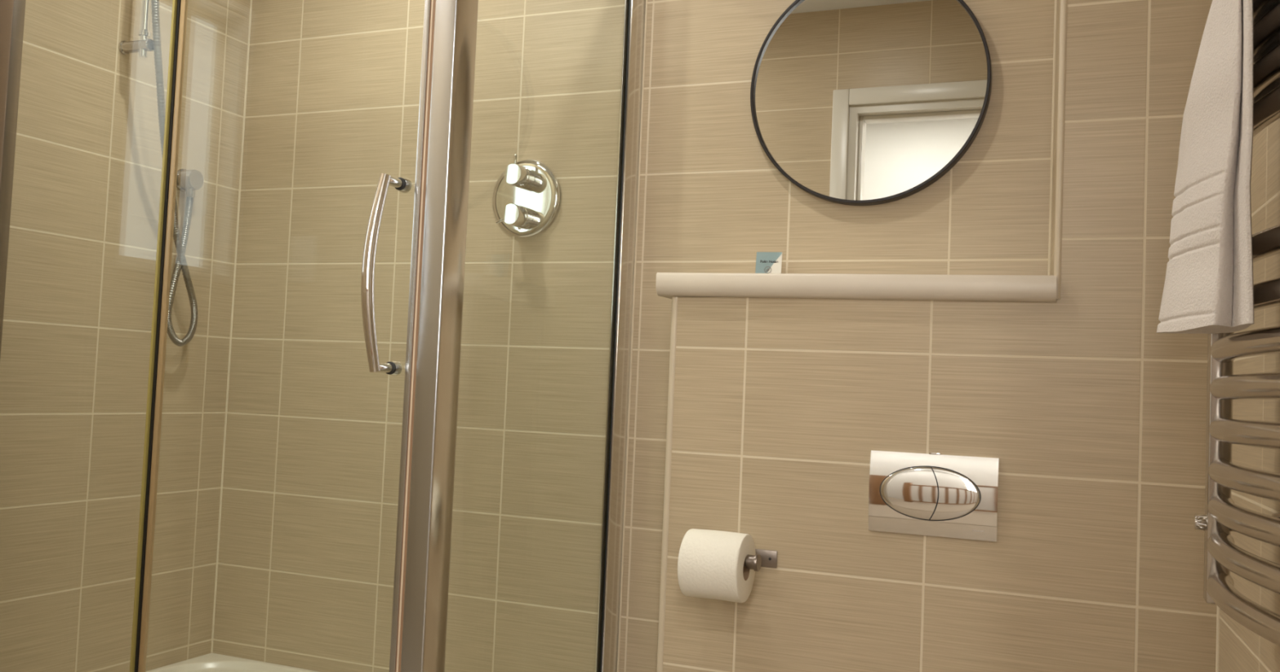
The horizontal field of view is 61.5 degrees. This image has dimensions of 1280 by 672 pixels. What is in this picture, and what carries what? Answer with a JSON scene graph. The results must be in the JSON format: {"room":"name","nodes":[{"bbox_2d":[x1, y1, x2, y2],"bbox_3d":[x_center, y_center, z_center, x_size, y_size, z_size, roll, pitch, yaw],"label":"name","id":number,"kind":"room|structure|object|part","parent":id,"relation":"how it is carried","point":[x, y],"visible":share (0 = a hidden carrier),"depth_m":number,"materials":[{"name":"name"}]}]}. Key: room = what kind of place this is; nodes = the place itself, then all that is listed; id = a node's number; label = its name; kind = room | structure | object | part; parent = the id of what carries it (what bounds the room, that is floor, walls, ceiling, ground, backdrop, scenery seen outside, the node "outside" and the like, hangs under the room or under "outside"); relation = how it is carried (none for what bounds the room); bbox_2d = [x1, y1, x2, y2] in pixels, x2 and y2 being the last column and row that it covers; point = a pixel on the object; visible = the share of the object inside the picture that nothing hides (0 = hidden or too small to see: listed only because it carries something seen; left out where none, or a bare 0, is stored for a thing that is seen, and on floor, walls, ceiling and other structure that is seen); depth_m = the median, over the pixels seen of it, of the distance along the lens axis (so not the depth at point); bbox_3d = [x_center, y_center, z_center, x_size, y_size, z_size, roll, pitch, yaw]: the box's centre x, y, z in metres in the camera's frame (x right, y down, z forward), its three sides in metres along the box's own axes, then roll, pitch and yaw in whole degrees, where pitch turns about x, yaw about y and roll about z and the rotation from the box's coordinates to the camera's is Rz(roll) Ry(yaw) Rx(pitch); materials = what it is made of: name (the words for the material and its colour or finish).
{"room":"bathroom","nodes":[
{"label":"bathroom","id":0,"kind":"room"},
{"bbox_2d":[0,0,250,671],"bbox_3d":[-1.475,-0.247,2.130,0.120,2.320,1.720,1,-3,23],"label":"wall","id":1,"kind":"structure","parent":0,"point":[79,291],"depth_m":2.52,"materials":[{"name":"tile"}]},
{"bbox_2d":[118,0,154,58],"bbox_3d":[-1.154,-0.954,2.541,0.128,0.602,0.042,1,-3,23],"label":"slide rail","id":2,"kind":"object","parent":1,"relation":"attached to","point":[144,45],"visible":1,"depth_m":2.52,"materials":[{"name":"silver metal"}]},
{"bbox_3d":[-1.156,-0.955,2.542,0.019,0.602,0.019,1,-3,23],"label":"rail","id":3,"kind":"part","parent":2,"relation":"part of","materials":[{"name":"silver metal"}]},
{"bbox_2d":[151,0,198,346],"bbox_3d":[-1.137,-0.450,2.616,0.038,0.945,0.258,2,-3,9],"label":"shower hose","id":4,"kind":"object","parent":2,"relation":"hanging from","point":[180,242],"visible":0.84,"depth_m":2.65,"materials":[{"name":"silver metal"}]},
{"bbox_2d":[176,168,203,197],"bbox_3d":[-1.139,-0.387,2.719,0.045,0.073,0.058,1,-3,23],"label":"outlet","id":5,"kind":"object","parent":1,"relation":"attached to","point":[188,181],"visible":0.93,"depth_m":2.71,"materials":[{"name":"silver metal"}]},
{"bbox_2d":[211,0,1054,671],"bbox_3d":[0.076,-0.164,2.481,2.720,2.320,0.120,1,-3,23],"label":"wall","id":6,"kind":"structure","parent":0,"point":[308,533],"depth_m":2.56,"materials":[{"name":"tile"}]},
{"bbox_2d":[210,0,252,652],"bbox_3d":[-1.089,-0.257,2.903,0.007,2.195,0.007,1,-3,23],"label":"trim","id":7,"kind":"structure","parent":6,"relation":"attached to","point":[251,4],"depth_m":2.89,"materials":[{"name":"plastic"}]},
{"bbox_2d":[491,154,559,238],"bbox_3d":[-0.289,-0.330,2.539,0.189,0.189,0.070,1,-3,26],"label":"shower valve","id":8,"kind":"object","parent":6,"relation":"attached to","point":[526,196],"visible":1,"depth_m":2.54,"materials":[{"name":"silver metal"}]},
{"bbox_3d":[-0.289,-0.283,2.531,0.051,0.051,0.060,1,-3,26],"label":"control knob","id":9,"kind":"part","parent":8,"relation":"part of","materials":[{"name":"silver metal"}]},
{"bbox_3d":[-0.285,-0.376,2.535,0.051,0.051,0.060,1,-3,26],"label":"control knob","id":10,"kind":"part","parent":8,"relation":"part of","materials":[{"name":"silver metal"}]},
{"bbox_2d":[617,0,647,671],"bbox_3d":[-0.016,-0.047,2.446,0.005,1.825,0.005,1,-3,23],"label":"trim","id":11,"kind":"structure","parent":6,"relation":"attached to","point":[646,13],"depth_m":2.44,"materials":[{"name":"plastic"}]},
{"bbox_2d":[750,0,991,205],"bbox_3d":[0.476,-0.524,2.258,0.500,0.500,0.029,1,-3,23],"label":"round mirror","id":12,"kind":"object","parent":6,"relation":"attached to","point":[854,102],"visible":1,"depth_m":2.25,"materials":[{"name":"black metal"}]},
{"bbox_2d":[1048,0,1057,275],"bbox_3d":[0.830,-0.699,2.139,0.008,1.220,0.008,1,-3,23],"label":"trim","id":13,"kind":"structure","parent":6,"relation":"attached to","point":[1055,1],"depth_m":2.12,"materials":[{"name":"plastic"}]},
{"bbox_2d":[662,0,1217,671],"bbox_3d":[0.564,-0.164,2.045,0.938,2.320,0.312,1,-3,23],"label":"wall","id":14,"kind":"structure","parent":0,"point":[1094,418],"depth_m":1.83,"materials":[{"name":"tile"}]},
{"bbox_2d":[656,296,678,671],"bbox_3d":[0.048,0.450,2.055,0.015,1.052,0.015,1,-3,23],"label":"trim","id":15,"kind":"structure","parent":14,"relation":"attached to","point":[674,300],"depth_m":2.06,"materials":[{"name":"beige plastic"}]},
{"bbox_2d":[743,548,777,571],"bbox_3d":[0.158,0.402,1.951,0.160,0.035,0.103,1,-3,23],"label":"toilet roll holder","id":16,"kind":"object","parent":14,"relation":"attached to","point":[762,557],"visible":0.22,"depth_m":1.97,"materials":[{"name":"metal"}]},
{"bbox_2d":[677,528,755,602],"bbox_3d":[0.138,0.409,1.919,0.109,0.121,0.121,1,-3,23],"label":"toilet roll","id":17,"kind":"object","parent":16,"relation":"on","point":[710,562],"visible":0.93,"depth_m":1.88,"materials":[{"name":"paper"}]},
{"bbox_3d":[0.181,0.407,1.995,0.150,0.031,0.004,1,-3,23],"label":"wall plate","id":18,"kind":"part","parent":16,"relation":"part of","materials":[{"name":"metal"}]},
{"bbox_2d":[655,272,1057,302],"bbox_3d":[0.426,-0.080,2.086,0.720,0.050,0.332,1,-3,23],"label":"shelf board","id":19,"kind":"object","parent":14,"relation":"on","point":[1002,288],"visible":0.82,"depth_m":1.92,"materials":[{"name":"laminate"}]},
{"bbox_2d":[755,252,782,273],"bbox_3d":[0.274,-0.140,2.295,0.055,0.079,0.014,2,-3,16],"label":"card","id":20,"kind":"object","parent":19,"relation":"on","point":[766,262],"visible":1,"depth_m":2.30,"materials":[{"name":"blue paper"}]},
{"bbox_2d":[868,449,999,541],"bbox_3d":[0.506,0.274,1.862,0.216,0.144,0.018,1,-3,23],"label":"flush plate","id":21,"kind":"object","parent":14,"relation":"attached to","point":[935,494],"visible":1,"depth_m":1.86,"materials":[{"name":"silver metal"}]},
{"bbox_2d":[1053,0,1067,299],"bbox_3d":[0.732,-0.694,1.845,0.013,1.267,0.013,1,-3,23],"label":"trim","id":22,"kind":"structure","parent":14,"relation":"attached to","point":[1064,3],"depth_m":1.82,"materials":[{"name":"beige plastic"}]},
{"bbox_2d":[1218,100,1279,671],"bbox_3d":[0.808,-0.194,1.182,0.120,2.320,1.728,1,-3,20],"label":"wall","id":23,"kind":"structure","parent":0,"point":[1241,649],"depth_m":1.45,"materials":[{"name":"tile"}]},
{"bbox_2d":[1215,605,1219,671],"bbox_3d":[0.938,-0.163,1.721,0.007,2.320,0.007,1,-3,23],"label":"trim","id":24,"kind":"structure","parent":23,"relation":"attached to","point":[1218,607],"depth_m":1.69,"materials":[{"name":"plastic"}]},
{"bbox_2d":[1193,0,1279,646],"bbox_3d":[0.688,-0.125,1.167,0.095,0.888,0.407,1,-3,20],"label":"towel radiator","id":25,"kind":"object","parent":23,"relation":"attached to","point":[1222,517],"visible":0.66,"depth_m":1.12,"materials":[{"name":"silver metal"}]},
{"bbox_2d":[1156,0,1279,333],"bbox_3d":[0.643,-0.281,1.167,0.130,0.555,0.178,1,-3,23],"label":"hand towel","id":26,"kind":"object","parent":25,"relation":"hanging from","point":[1208,288],"visible":1,"depth_m":1.13,"materials":[{"name":"white fabric"}]},
{"bbox_3d":[-0.439,0.941,0.687,3.250,0.100,3.750,1,-3,23],"label":"floor","id":27,"kind":"structure","parent":0,"visible":0},
{"bbox_2d":[145,653,320,671],"bbox_3d":[-0.745,0.890,2.254,1.182,0.125,0.797,1,-3,23],"label":"shower tray","id":28,"kind":"object","parent":27,"relation":"on","point":[210,662],"visible":1,"depth_m":2.75,"materials":[{"name":"ceramic"}]},
{"bbox_2d":[0,0,645,671],"bbox_3d":[-0.720,-0.091,2.276,1.170,1.836,0.855,1,-3,23],"label":"shower enclosure","id":29,"kind":"object","parent":28,"relation":"on","point":[439,231],"visible":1,"depth_m":1.77,"materials":[{"name":"metal"}]},
{"bbox_3d":[-0.416,-0.101,1.730,0.022,0.319,0.077,1,-3,30],"label":"handle","id":30,"kind":"part","parent":29,"relation":"part of","materials":[{"name":"silver metal"}]},
{"bbox_3d":[-0.323,-0.093,1.761,0.042,1.824,0.067,1,-3,23],"label":"corner post","id":31,"kind":"part","parent":29,"relation":"part of","materials":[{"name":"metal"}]},
{"bbox_3d":[-0.178,-0.077,2.081,0.007,1.774,0.638,1,-3,23],"label":"panel","id":32,"kind":"part","parent":29,"relation":"part of","materials":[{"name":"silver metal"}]}
]}

